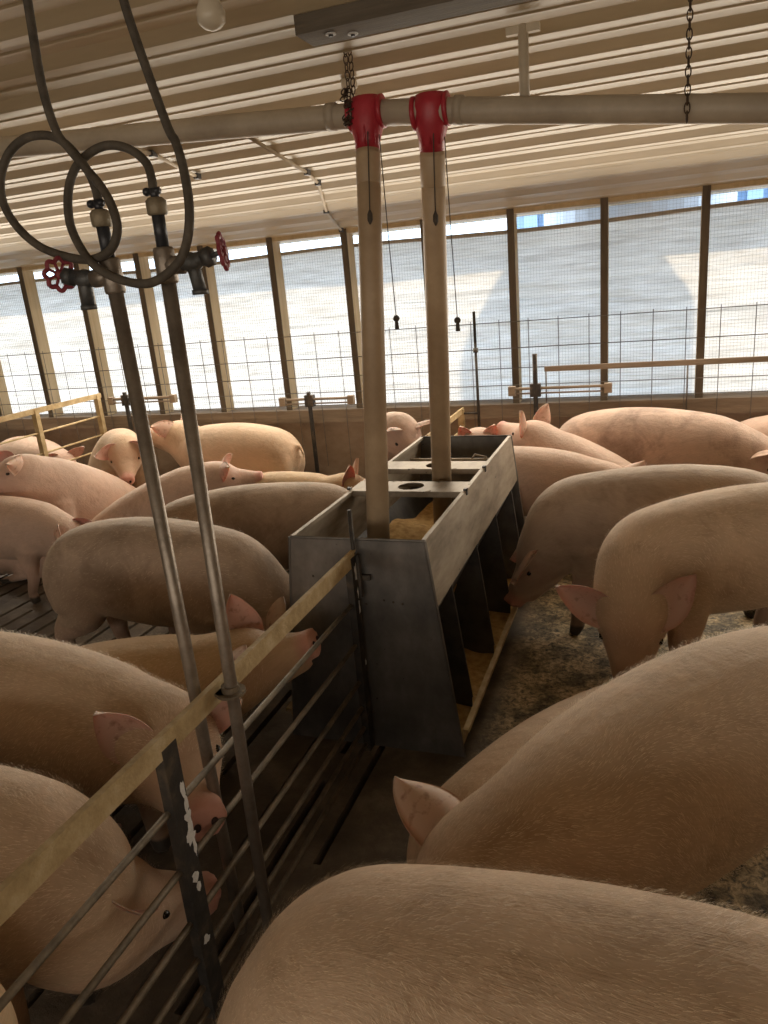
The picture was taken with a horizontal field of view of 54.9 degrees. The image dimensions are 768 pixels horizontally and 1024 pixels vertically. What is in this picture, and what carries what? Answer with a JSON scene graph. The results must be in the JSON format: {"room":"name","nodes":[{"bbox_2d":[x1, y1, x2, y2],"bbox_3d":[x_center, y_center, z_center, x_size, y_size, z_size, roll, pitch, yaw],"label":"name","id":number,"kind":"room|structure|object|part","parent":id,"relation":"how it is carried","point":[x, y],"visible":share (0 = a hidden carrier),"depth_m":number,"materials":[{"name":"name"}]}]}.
{"room":"farm building","nodes":[
{"label":"farm building","id":0,"kind":"room"},
{"bbox_2d":[0,0,767,275],"bbox_3d":[-1.619,-1.021,-0.131,14.000,1.542,12.630,1,18,20],"label":"ceiling","id":1,"kind":"structure","parent":0,"point":[94,76],"depth_m":3.02,"materials":[{"name":"metal"}]},
{"bbox_2d":[135,147,201,179],"bbox_3d":[-1.110,-1.732,3.624,0.072,0.126,0.724,2,19,23],"label":"conduit","id":2,"kind":"object","parent":1,"relation":"attached to","point":[151,153],"visible":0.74,"depth_m":3.64,"materials":[{"name":"metal"}]},
{"bbox_2d":[196,0,225,31],"bbox_3d":[-0.501,-1.454,2.125,0.084,0.127,0.084,1,18,20],"label":"light bulb","id":3,"kind":"object","parent":1,"relation":"attached to","point":[210,14],"visible":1,"depth_m":2.11,"materials":[{"name":"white glass"}]},
{"bbox_2d":[248,137,343,231],"bbox_3d":[-0.397,-1.877,4.364,0.151,0.313,2.011,-2,17,9],"label":"conduit","id":4,"kind":"object","parent":1,"relation":"attached to","point":[307,172],"visible":0.96,"depth_m":3.93,"materials":[{"name":"metal"}]},
{"bbox_2d":[340,51,355,126],"bbox_3d":[-0.123,-1.567,2.634,0.051,0.372,0.123,1,18,20],"label":"hanging chain","id":5,"kind":"object","parent":1,"relation":"hanging from","point":[346,90],"visible":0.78,"depth_m":2.63,"materials":[{"name":"black metal"}]},
{"bbox_2d":[0,92,767,158],"bbox_3d":[0.648,-1.208,2.482,10.507,1.025,0.093,1,18,20],"label":"feed line","id":6,"kind":"object","parent":5,"relation":"hanging from","point":[706,108],"visible":0.72,"depth_m":2.52,"materials":[{"name":"white plastic"}]},
{"bbox_2d":[344,93,386,150],"bbox_3d":[-0.060,-1.397,2.672,0.132,0.187,0.131,1,18,20],"label":"feed tee","id":7,"kind":"object","parent":6,"relation":"attached to","point":[366,114],"visible":0.77,"depth_m":2.62,"materials":[{"name":"red plastic"}]},
{"bbox_2d":[356,131,399,538],"bbox_3d":[-0.025,-0.505,2.789,0.123,1.711,0.370,1,18,20],"label":"pipe","id":8,"kind":"object","parent":7,"relation":"attached to","point":[368,158],"visible":0.84,"depth_m":2.74,"materials":[{"name":"plastic"}]},
{"bbox_3d":[-0.056,-1.193,2.644,0.020,0.311,0.057,1,18,20],"label":"pull cord","id":9,"kind":"part","parent":8,"relation":"part of","materials":[{"name":"black"}]},
{"bbox_3d":[0.021,-1.026,2.743,0.025,0.680,0.026,1,18,20],"label":"hanging cord","id":10,"kind":"part","parent":8,"relation":"part of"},
{"bbox_2d":[409,90,450,152],"bbox_3d":[0.170,-1.369,2.609,0.132,0.189,0.136,1,18,20],"label":"feed tee","id":11,"kind":"object","parent":6,"relation":"attached to","point":[428,121],"visible":0.88,"depth_m":2.56,"materials":[{"name":"red plastic"}]},
{"bbox_2d":[420,133,460,523],"bbox_3d":[0.231,-0.574,3.108,0.108,1.760,0.577,-6,17,-4],"label":"pipe","id":12,"kind":"object","parent":11,"relation":"attached to","point":[432,164],"visible":0.91,"depth_m":2.93,"materials":[{"name":"plastic"}]},
{"bbox_3d":[0.182,-1.197,2.665,0.018,0.305,0.095,-6,17,-3],"label":"pull cord","id":13,"kind":"part","parent":12,"relation":"part of","materials":[{"name":"black"}]},
{"bbox_3d":[0.252,-1.010,2.710,0.025,0.680,0.026,1,18,20],"label":"hanging cord","id":14,"kind":"part","parent":12,"relation":"part of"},
{"bbox_2d":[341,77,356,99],"bbox_3d":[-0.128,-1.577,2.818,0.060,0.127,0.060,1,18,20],"label":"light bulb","id":15,"kind":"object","parent":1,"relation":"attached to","point":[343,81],"visible":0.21,"depth_m":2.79,"materials":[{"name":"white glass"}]},
{"bbox_2d":[0,179,767,273],"bbox_3d":[0.326,-2.104,5.245,14.000,0.115,0.140,1,18,20],"label":"trim","id":16,"kind":"structure","parent":1,"relation":"attached to","point":[762,181],"depth_m":5.04,"materials":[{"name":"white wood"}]},
{"bbox_2d":[293,0,531,46],"bbox_3d":[0.965,-1.524,1.957,2.600,0.065,0.140,1,18,20],"label":"board","id":17,"kind":"object","parent":1,"relation":"attached to","point":[360,18],"visible":1,"depth_m":2.27,"materials":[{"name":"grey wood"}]},
{"bbox_2d":[506,21,539,95],"bbox_3d":[0.467,-1.478,2.467,0.110,0.256,0.033,1,18,20],"label":"hanger","id":18,"kind":"object","parent":1,"relation":"hanging from","point":[522,30],"visible":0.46,"depth_m":2.44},
{"bbox_2d":[684,0,693,123],"bbox_3d":[0.932,-1.428,2.244,0.033,0.452,0.018,-3,17,6],"label":"hanging chain","id":19,"kind":"object","parent":1,"relation":"hanging from","point":[690,9],"visible":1,"depth_m":2.26,"materials":[{"name":"metal"}]},
{"bbox_2d":[0,516,767,1023],"bbox_3d":[-1.382,1.777,0.633,14.040,0.120,11.550,1,18,20],"label":"floor","id":20,"kind":"structure","parent":0,"point":[540,664],"depth_m":2.66,"materials":[{"name":"concrete"}]},
{"bbox_2d":[0,983,17,1023],"bbox_3d":[-1.307,1.065,1.454,1.367,0.748,0.414,1,18,18],"label":"pig","id":21,"kind":"object","parent":20,"relation":"on","point":[7,1015],"visible":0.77,"depth_m":1.32},
{"bbox_2d":[0,556,45,583],"bbox_3d":[-2.324,0.300,5.003,0.963,0.308,0.331,-3,17,8],"label":"pig","id":22,"kind":"object","parent":20,"relation":"on","point":[7,566],"visible":0.1,"depth_m":4.95},
{"bbox_2d":[0,436,84,461],"bbox_3d":[-3.035,-0.322,6.582,1.340,0.687,0.361,9,22,39],"label":"pig","id":23,"kind":"object","parent":20,"relation":"on","point":[29,445],"visible":0.27,"depth_m":6.36},
{"bbox_2d":[0,496,91,603],"bbox_3d":[-2.265,0.225,4.625,1.252,0.656,0.350,2,18,22],"label":"pig","id":24,"kind":"object","parent":20,"relation":"on","point":[29,528],"visible":0.75,"depth_m":4.41},
{"bbox_2d":[0,393,106,460],"bbox_3d":[-2.866,-0.074,5.132,0.042,1.030,2.960,1,18,20],"label":"fence","id":25,"kind":"object","parent":20,"relation":"on","point":[39,433],"visible":0.27,"depth_m":5.80,"materials":[{"name":"beige wood"}]},
{"bbox_3d":[-2.624,-0.294,5.796,0.042,1.020,0.040,1,18,20],"label":"post","id":26,"kind":"part","parent":25,"relation":"part of","materials":[{"name":"beige wood"}]},
{"bbox_3d":[-2.895,-0.384,5.038,0.015,0.015,2.960,1,18,20],"label":"rod","id":27,"kind":"part","parent":25,"relation":"part of","materials":[{"name":"beige wood"}]},
{"bbox_3d":[-2.900,-0.546,4.984,0.012,0.040,2.960,1,18,20],"label":"rail","id":28,"kind":"part","parent":25,"relation":"part of","materials":[{"name":"beige wood"}]},
{"bbox_3d":[-2.882,-0.232,5.084,0.015,0.015,2.960,1,18,20],"label":"rod","id":29,"kind":"part","parent":25,"relation":"part of","materials":[{"name":"beige wood"}]},
{"bbox_3d":[-2.871,-0.117,5.119,0.015,0.015,2.960,1,18,20],"label":"rod","id":30,"kind":"part","parent":25,"relation":"part of","materials":[{"name":"beige wood"}]},
{"bbox_3d":[-2.396,-0.507,6.423,0.042,1.020,0.040,1,18,20],"label":"post","id":31,"kind":"part","parent":25,"relation":"part of","materials":[{"name":"beige wood"}]},
{"bbox_2d":[0,451,135,519],"bbox_3d":[-2.169,-0.061,5.211,0.499,0.906,1.305,5,20,30],"label":"pig","id":32,"kind":"object","parent":20,"relation":"on","point":[78,489],"visible":0.4,"depth_m":4.92},
{"bbox_2d":[0,764,220,1023],"bbox_3d":[-1.136,0.937,1.780,1.372,0.772,0.486,-4,17,5],"label":"pig","id":33,"kind":"object","parent":20,"relation":"on","point":[33,806],"visible":0.82,"depth_m":1.60},
{"bbox_2d":[88,428,145,487],"bbox_3d":[-2.184,-0.295,6.079,0.531,0.826,1.287,-16,20,-33],"label":"pig","id":34,"kind":"object","parent":20,"relation":"on","point":[116,453],"visible":0.43,"depth_m":5.61},
{"bbox_2d":[0,627,241,852],"bbox_3d":[-1.026,0.768,2.325,1.530,0.755,0.475,3,19,23],"label":"pig","id":35,"kind":"object","parent":20,"relation":"on","point":[78,715],"visible":0.7,"depth_m":2.04},
{"bbox_2d":[42,516,290,645],"bbox_3d":[-0.916,0.417,3.337,1.480,0.813,0.468,3,19,23],"label":"pig","id":36,"kind":"object","parent":20,"relation":"on","point":[111,570],"visible":0.72,"depth_m":3.14},
{"bbox_2d":[91,453,262,521],"bbox_3d":[-1.395,0.054,4.801,1.289,0.733,0.461,-7,17,-7],"label":"pig","id":37,"kind":"object","parent":20,"relation":"on","point":[176,484],"visible":0.31,"depth_m":4.64},
{"bbox_2d":[0,510,374,1023],"bbox_3d":[-0.570,0.922,1.292,0.092,0.945,3.180,1,18,20],"label":"fence","id":38,"kind":"object","parent":20,"relation":"on","point":[161,753],"visible":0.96,"depth_m":1.74,"materials":[{"name":"metal"}]},
{"bbox_2d":[42,199,246,934],"bbox_3d":[-0.543,0.257,1.762,0.188,1.854,0.069,1,18,20],"label":"pipe","id":39,"kind":"object","parent":38,"relation":"attached to","point":[100,217],"visible":0.95,"depth_m":1.62,"materials":[{"name":"grey metal"}]},
{"bbox_2d":[0,0,121,263],"bbox_3d":[-0.665,-0.771,1.479,0.347,0.535,0.071,5,20,30],"label":"hose","id":40,"kind":"object","parent":39,"relation":"attached to","point":[99,190],"visible":0.97,"depth_m":1.47,"materials":[{"name":"rubber"}]},
{"bbox_3d":[-0.622,0.639,1.205,0.015,0.056,3.162,1,18,20],"label":"rail","id":41,"kind":"part","parent":38,"relation":"part of","materials":[{"name":"beige wood"}]},
{"bbox_3d":[-0.608,0.955,1.300,0.017,0.017,3.150,1,18,20],"label":"rod","id":42,"kind":"part","parent":38,"relation":"part of","materials":[{"name":"grey metal"}]},
{"bbox_2d":[142,186,273,932],"bbox_3d":[-0.320,0.250,1.701,0.188,1.864,0.072,1,18,20],"label":"pipe","id":43,"kind":"object","parent":38,"relation":"attached to","point":[156,206],"visible":0.95,"depth_m":1.62,"materials":[{"name":"grey metal"}]},
{"bbox_2d":[63,0,193,288],"bbox_3d":[-0.507,-0.717,1.428,0.324,0.552,0.130,1,18,20],"label":"hose","id":44,"kind":"object","parent":43,"relation":"attached to","point":[102,146],"visible":0.95,"depth_m":1.41,"materials":[{"name":"rubber"}]},
{"bbox_3d":[-0.595,1.098,1.344,0.017,0.017,3.150,1,18,20],"label":"rod","id":45,"kind":"part","parent":38,"relation":"part of","materials":[{"name":"grey metal"}]},
{"bbox_3d":[-0.586,1.200,1.375,0.017,0.017,3.150,1,18,20],"label":"rod","id":46,"kind":"part","parent":38,"relation":"part of","materials":[{"name":"grey metal"}]},
{"bbox_3d":[-0.579,1.281,1.400,0.017,0.017,3.150,1,18,20],"label":"rod","id":47,"kind":"part","parent":38,"relation":"part of","materials":[{"name":"grey metal"}]},
{"bbox_3d":[-0.573,1.347,1.421,0.017,0.017,3.150,1,18,20],"label":"rod","id":48,"kind":"part","parent":38,"relation":"part of","materials":[{"name":"grey metal"}]},
{"bbox_3d":[-0.103,0.191,2.630,0.015,0.415,0.015,1,18,20],"label":"latch rod","id":49,"kind":"part","parent":38,"relation":"part of","materials":[{"name":"paint"}]},
{"bbox_2d":[79,593,320,757],"bbox_3d":[-0.888,0.674,2.670,1.388,0.708,0.425,-3,17,6],"label":"pig","id":50,"kind":"object","parent":20,"relation":"on","point":[159,654],"visible":0.3,"depth_m":2.51},
{"bbox_2d":[150,414,304,472],"bbox_3d":[-1.254,-0.327,5.824,1.518,0.833,0.437,5,20,29],"label":"pig","id":51,"kind":"object","parent":20,"relation":"on","point":[254,447],"visible":0.58,"depth_m":5.48},
{"bbox_2d":[165,482,348,633],"bbox_3d":[-0.561,0.225,3.918,1.412,0.778,0.430,-6,17,-2],"label":"pig","id":52,"kind":"object","parent":20,"relation":"on","point":[268,513],"visible":0.25,"depth_m":3.69},
{"bbox_2d":[254,458,364,488],"bbox_3d":[-0.534,-0.006,4.871,1.154,0.656,0.310,-1,18,14],"label":"pig","id":53,"kind":"object","parent":20,"relation":"on","point":[350,478],"visible":0.2,"depth_m":4.72},
{"bbox_2d":[286,435,524,757],"bbox_3d":[0.212,0.235,3.513,0.748,0.863,1.723,1,18,20],"label":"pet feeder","id":54,"kind":"object","parent":20,"relation":"on","point":[437,620],"visible":0.86,"depth_m":2.85,"materials":[{"name":"metal"}]},
{"bbox_3d":[-0.062,-0.051,3.516,0.043,0.252,1.707,1,18,20],"label":"panel","id":55,"kind":"part","parent":54,"relation":"part of","materials":[{"name":"metal"}]},
{"bbox_3d":[-0.067,0.498,2.749,0.715,0.856,0.011,1,18,20],"label":"panel","id":56,"kind":"part","parent":54,"relation":"part of","materials":[{"name":"metal"}]},
{"bbox_3d":[0.364,-0.285,3.910,0.470,0.048,0.024,1,18,20],"label":"agitator rod","id":57,"kind":"part","parent":54,"relation":"part of","materials":[{"name":"grey metal"}]},
{"bbox_3d":[0.435,-0.041,3.339,0.043,0.252,1.707,1,18,20],"label":"panel","id":58,"kind":"part","parent":54,"relation":"part of","materials":[{"name":"metal"}]},
{"bbox_3d":[0.491,-0.022,4.280,0.715,0.856,0.011,1,18,20],"label":"panel","id":59,"kind":"part","parent":54,"relation":"part of","materials":[{"name":"metal"}]},
{"bbox_2d":[387,412,429,460],"bbox_3d":[0.122,-0.260,5.016,0.448,0.945,1.173,-5,17,-1],"label":"pig","id":60,"kind":"object","parent":20,"relation":"on","point":[403,430],"visible":0.18,"depth_m":4.48},
{"bbox_2d":[425,312,480,435],"bbox_3d":[0.437,-0.518,4.860,0.168,1.470,1.200,1,18,20],"label":"fence","id":61,"kind":"object","parent":20,"relation":"on","point":[460,414],"visible":0.26,"depth_m":5.26,"materials":[{"name":"paint"}]},
{"bbox_3d":[0.382,-0.562,4.865,0.012,0.040,1.200,1,18,20],"label":"rail","id":62,"kind":"part","parent":61,"relation":"part of","materials":[{"name":"beige wood"}]},
{"bbox_3d":[0.593,-0.369,5.491,0.042,0.790,0.040,1,18,20],"label":"post","id":63,"kind":"part","parent":61,"relation":"part of","materials":[{"name":"beige wood"}]},
{"bbox_3d":[0.624,-0.834,5.322,0.138,1.170,0.036,1,18,20],"label":"drop rod","id":64,"kind":"part","parent":61,"relation":"part of","materials":[{"name":"paint"}]},
{"bbox_2d":[458,424,498,435],"bbox_3d":[0.692,-0.244,5.000,0.376,0.828,1.057,-4,17,4],"label":"pig","id":65,"kind":"object","parent":20,"relation":"on","point":[491,430],"visible":0.08,"depth_m":4.60},
{"bbox_2d":[216,858,767,1023],"bbox_3d":[0.315,0.969,1.163,1.431,0.824,0.466,0,18,18],"label":"pig","id":66,"kind":"object","parent":20,"relation":"on","point":[383,943],"visible":1,"depth_m":1.06},
{"bbox_2d":[404,685,602,863],"bbox_3d":[0.609,0.800,2.302,1.398,0.454,0.478,-18,21,-36],"label":"pig","id":67,"kind":"object","parent":20,"relation":"on","point":[469,777],"visible":0.2,"depth_m":2.08},
{"bbox_2d":[497,403,631,466],"bbox_3d":[1.208,-0.180,4.527,1.237,0.894,0.447,7,21,34],"label":"pig","id":68,"kind":"object","parent":20,"relation":"on","point":[537,432],"visible":0.2,"depth_m":4.54},
{"bbox_2d":[393,623,767,898],"bbox_3d":[0.674,0.751,1.806,1.558,0.802,0.499,-12,18,-22],"label":"pig","id":69,"kind":"object","parent":20,"relation":"on","point":[657,778],"visible":0.77,"depth_m":1.54},
{"bbox_2d":[514,446,646,515],"bbox_3d":[0.937,-0.025,4.383,1.320,0.727,0.382,3,19,25],"label":"pig","id":70,"kind":"object","parent":20,"relation":"on","point":[538,468],"visible":0.17,"depth_m":4.18},
{"bbox_2d":[504,464,767,635],"bbox_3d":[1.252,0.172,3.519,1.368,0.797,0.428,-1,18,14],"label":"pig","id":71,"kind":"object","parent":20,"relation":"on","point":[564,529],"visible":0.59,"depth_m":3.39},
{"bbox_2d":[555,482,767,678],"bbox_3d":[1.383,0.313,2.975,1.438,0.830,0.526,-8,17,-11],"label":"pig","id":72,"kind":"object","parent":20,"relation":"on","point":[667,566],"visible":0.9,"depth_m":2.75},
{"bbox_2d":[560,407,767,474],"bbox_3d":[1.806,-0.246,4.686,1.565,0.824,0.439,6,20,33],"label":"pig","id":73,"kind":"object","parent":20,"relation":"on","point":[657,436],"visible":0.44,"depth_m":4.45},
{"bbox_2d":[740,415,767,435],"bbox_3d":[2.797,-0.261,4.600,1.406,0.732,0.406,1,18,18],"label":"pig","id":74,"kind":"object","parent":20,"relation":"on","point":[760,424],"visible":0.06,"depth_m":4.58},
{"bbox_2d":[0,412,767,495],"bbox_3d":[0.515,0.001,5.891,14.000,1.665,0.180,1,18,20],"label":"wall","id":75,"kind":"structure","parent":0,"point":[337,437],"depth_m":5.98,"materials":[{"name":"brown wood"}]},
{"bbox_2d":[0,361,12,416],"bbox_3d":[-3.669,-1.545,6.876,0.048,1.350,0.139,1,18,20],"label":"trim","id":76,"kind":"structure","parent":75,"relation":"attached to","point":[4,397],"depth_m":7.02,"materials":[{"name":"brown wood"}]},
{"bbox_2d":[0,281,46,412],"bbox_3d":[-3.417,-1.525,6.915,0.430,1.180,0.061,1,18,20],"label":"curtain","id":77,"kind":"object","parent":75,"relation":"attached to","point":[21,397],"depth_m":6.93,"materials":[{"name":"white fabric"}]},
{"bbox_2d":[16,267,63,416],"bbox_3d":[-3.095,-1.534,6.670,0.048,1.350,0.139,1,18,20],"label":"trim","id":78,"kind":"structure","parent":75,"relation":"attached to","point":[29,291],"depth_m":6.64,"materials":[{"name":"brown wood"}]},
{"bbox_2d":[35,278,97,401],"bbox_3d":[-2.838,-1.556,6.693,0.446,1.093,0.061,1,18,20],"label":"curtain","id":79,"kind":"object","parent":75,"relation":"attached to","point":[67,395],"depth_m":6.69,"materials":[{"name":"white fabric"}]},
{"bbox_2d":[73,263,116,415],"bbox_3d":[-2.521,-1.522,6.465,0.048,1.350,0.139,1,18,20],"label":"trim","id":80,"kind":"structure","parent":75,"relation":"attached to","point":[91,317],"depth_m":6.48,"materials":[{"name":"brown wood"}]},
{"bbox_2d":[93,287,130,411],"bbox_3d":[-2.389,-1.437,6.570,0.157,1.083,0.061,1,18,20],"label":"curtain","id":81,"kind":"object","parent":75,"relation":"attached to","point":[109,320],"depth_m":6.56,"materials":[{"name":"white fabric"}]},
{"bbox_2d":[124,286,159,410],"bbox_3d":[-2.100,-1.422,6.469,0.154,1.064,0.061,1,18,20],"label":"curtain","id":82,"kind":"object","parent":75,"relation":"attached to","point":[151,389],"depth_m":6.46,"materials":[{"name":"white fabric"}]},
{"bbox_2d":[132,253,173,413],"bbox_3d":[-1.947,-1.511,6.259,0.048,1.350,0.139,1,18,20],"label":"trim","id":83,"kind":"structure","parent":75,"relation":"attached to","point":[142,268],"depth_m":6.23,"materials":[{"name":"brown wood"}]},
{"bbox_2d":[176,273,220,408],"bbox_3d":[-1.559,-1.436,6.267,0.255,1.117,0.061,1,18,20],"label":"curtain","id":84,"kind":"object","parent":75,"relation":"attached to","point":[184,311],"depth_m":6.28,"materials":[{"name":"white fabric"}]},
{"bbox_2d":[197,246,234,411],"bbox_3d":[-1.372,-1.499,6.054,0.048,1.350,0.139,1,18,20],"label":"trim","id":85,"kind":"structure","parent":75,"relation":"attached to","point":[213,311],"depth_m":6.04,"materials":[{"name":"brown wood"}]},
{"bbox_2d":[214,254,284,407],"bbox_3d":[-1.084,-1.463,6.085,0.494,1.194,0.061,1,18,20],"label":"curtain","id":86,"kind":"object","parent":75,"relation":"attached to","point":[233,344],"depth_m":6.08,"materials":[{"name":"white fabric"}]},
{"bbox_2d":[266,237,298,409],"bbox_3d":[-0.798,-1.487,5.848,0.048,1.350,0.139,1,18,20],"label":"trim","id":87,"kind":"structure","parent":75,"relation":"attached to","point":[273,248],"depth_m":5.80,"materials":[{"name":"brown wood"}]},
{"bbox_2d":[281,245,355,405],"bbox_3d":[-0.502,-1.456,5.875,0.510,1.203,0.061,1,18,20],"label":"curtain","id":88,"kind":"object","parent":75,"relation":"attached to","point":[298,368],"depth_m":5.85,"materials":[{"name":"white fabric"}]},
{"bbox_2d":[340,228,362,407],"bbox_3d":[-0.224,-1.476,5.643,0.048,1.350,0.139,1,18,20],"label":"trim","id":89,"kind":"structure","parent":75,"relation":"attached to","point":[347,244],"depth_m":5.59,"materials":[{"name":"brown wood"}]},
{"bbox_2d":[0,391,767,429],"bbox_3d":[0.440,-0.772,5.636,14.000,0.100,0.215,1,18,20],"label":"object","id":90,"kind":"structure","parent":75,"relation":"attached to","point":[737,402],"depth_m":5.58,"materials":[{"name":"brown wood"}]},
{"bbox_2d":[0,186,767,415],"bbox_3d":[-0.161,-1.484,5.701,8.600,1.320,0.002,1,18,20],"label":"netting","id":91,"kind":"object","parent":75,"relation":"attached to","point":[652,371],"visible":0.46,"depth_m":5.51,"materials":[{"name":"fabric"}]},
{"bbox_2d":[0,302,767,465],"bbox_3d":[-0.364,-0.870,5.761,9.400,1.050,0.013,1,18,20],"label":"wire fence","id":92,"kind":"object","parent":75,"relation":"attached to","point":[756,305],"visible":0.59,"depth_m":5.52,"materials":[{"name":"grey metal"}]},
{"bbox_2d":[107,392,177,431],"bbox_3d":[-2.039,-0.819,6.308,0.680,0.420,0.052,1,18,20],"label":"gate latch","id":93,"kind":"object","parent":92,"relation":"attached to","point":[124,398],"visible":0.77,"depth_m":6.30,"materials":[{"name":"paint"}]},
{"bbox_3d":[-2.189,-0.822,6.362,0.070,0.420,0.052,1,18,20],"label":"latch post","id":94,"kind":"part","parent":93,"relation":"part of","materials":[{"name":"metal"}]},
{"bbox_2d":[278,392,354,472],"bbox_3d":[-0.494,-0.522,5.846,0.630,0.860,0.052,1,18,20],"label":"gate latch","id":95,"kind":"object","parent":92,"relation":"attached to","point":[309,399],"visible":0.92,"depth_m":5.77,"materials":[{"name":"paint"}]},
{"bbox_3d":[-0.546,-0.523,5.864,0.070,0.860,0.052,1,18,20],"label":"latch post","id":96,"kind":"part","parent":95,"relation":"part of","materials":[{"name":"metal"}]},
{"bbox_2d":[544,356,767,409],"bbox_3d":[2.349,-0.807,4.735,2.600,0.368,0.012,1,18,20],"label":"wall bar","id":97,"kind":"object","parent":92,"relation":"attached to","point":[755,358],"visible":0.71,"depth_m":4.87,"materials":[{"name":"wood"}]},
{"bbox_2d":[508,354,611,414],"bbox_3d":[1.207,-0.877,5.104,0.700,0.440,0.052,1,18,20],"label":"gate latch","id":98,"kind":"object","parent":97,"relation":"attached to","point":[535,388],"visible":0.92,"depth_m":5.12,"materials":[{"name":"paint"}]},
{"bbox_3d":[1.057,-0.880,5.158,0.070,0.440,0.052,1,18,20],"label":"latch post","id":99,"kind":"part","parent":98,"relation":"part of","materials":[{"name":"metal"}]},
{"bbox_2d":[382,238,428,402],"bbox_3d":[0.154,-1.438,5.642,0.371,1.207,0.061,1,18,20],"label":"curtain","id":100,"kind":"object","parent":75,"relation":"attached to","point":[409,243],"depth_m":5.63,"materials":[{"name":"white fabric"}]},
{"bbox_2d":[420,219,425,306],"bbox_3d":[0.350,-1.464,5.437,0.048,1.350,0.139,1,18,20],"label":"trim","id":101,"kind":"structure","parent":75,"relation":"attached to","point":[421,221],"depth_m":5.25,"materials":[{"name":"brown wood"}]},
{"bbox_2d":[446,230,512,401],"bbox_3d":[0.694,-1.422,5.450,0.479,1.195,0.061,1,18,20],"label":"curtain","id":102,"kind":"object","parent":75,"relation":"attached to","point":[489,339],"depth_m":5.44,"materials":[{"name":"white fabric"}]},
{"bbox_2d":[506,209,521,402],"bbox_3d":[0.924,-1.452,5.231,0.048,1.350,0.139,1,18,20],"label":"trim","id":103,"kind":"structure","parent":75,"relation":"attached to","point":[511,217],"depth_m":5.17,"materials":[{"name":"brown wood"}]},
{"bbox_2d":[517,219,599,398],"bbox_3d":[1.245,-1.408,5.254,0.552,1.190,0.061,1,18,20],"label":"curtain","id":104,"kind":"object","parent":75,"relation":"attached to","point":[572,331],"depth_m":5.23,"materials":[{"name":"white fabric"}]},
{"bbox_2d":[600,197,608,400],"bbox_3d":[1.499,-1.441,5.026,0.048,1.350,0.139,1,18,20],"label":"trim","id":105,"kind":"structure","parent":75,"relation":"attached to","point":[604,206],"depth_m":4.95,"materials":[{"name":"brown wood"}]},
{"bbox_2d":[608,365,694,395],"bbox_3d":[1.872,-0.922,5.190,0.567,0.195,0.061,1,18,20],"label":"curtain","id":106,"kind":"object","parent":75,"relation":"attached to","point":[643,373],"depth_m":5.18,"materials":[{"name":"white fabric"}]},
{"bbox_2d":[608,206,700,362],"bbox_3d":[1.818,-1.515,5.008,0.568,0.969,0.061,1,18,20],"label":"curtain","id":107,"kind":"object","parent":75,"relation":"attached to","point":[634,324],"depth_m":5.00,"materials":[{"name":"white fabric"}]},
{"bbox_2d":[694,185,710,397],"bbox_3d":[2.073,-1.429,4.820,0.048,1.350,0.139,1,18,20],"label":"trim","id":108,"kind":"structure","parent":75,"relation":"attached to","point":[706,194],"depth_m":4.75,"materials":[{"name":"brown wood"}]},
{"bbox_2d":[703,362,767,392],"bbox_3d":[2.376,-0.912,5.010,0.397,0.195,0.061,1,18,20],"label":"curtain","id":109,"kind":"object","parent":75,"relation":"attached to","point":[726,382],"depth_m":5.00,"materials":[{"name":"white fabric"}]},
{"bbox_2d":[704,198,767,358],"bbox_3d":[2.317,-1.507,4.829,0.384,0.975,0.061,1,18,20],"label":"curtain","id":110,"kind":"object","parent":75,"relation":"attached to","point":[714,348],"depth_m":4.83,"materials":[{"name":"white fabric"}]},
{"label":"outside","id":111,"kind":"structure","parent":0,"visible":0},
{"bbox_3d":[10.909,-7.835,30.036,80.000,0.100,54.350,1,18,20],"label":"ground","id":112,"kind":"structure","parent":111,"visible":0},
{"bbox_2d":[544,192,737,225],"bbox_3d":[2.282,-1.970,6.710,1.600,3.840,1.600,1,18,20],"label":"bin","id":113,"kind":"object","parent":112,"relation":"on","point":[583,213],"visible":0.02,"depth_m":5.85,"materials":[{"name":"metal"}]},
{"bbox_2d":[517,188,767,228],"bbox_3d":[9.114,-7.386,21.485,10.400,4.350,5.500,1,18,20],"label":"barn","id":114,"kind":"object","parent":112,"relation":"on","point":[522,221],"visible":0.02,"depth_m":20.34,"materials":[{"name":"blue"}]}
]}

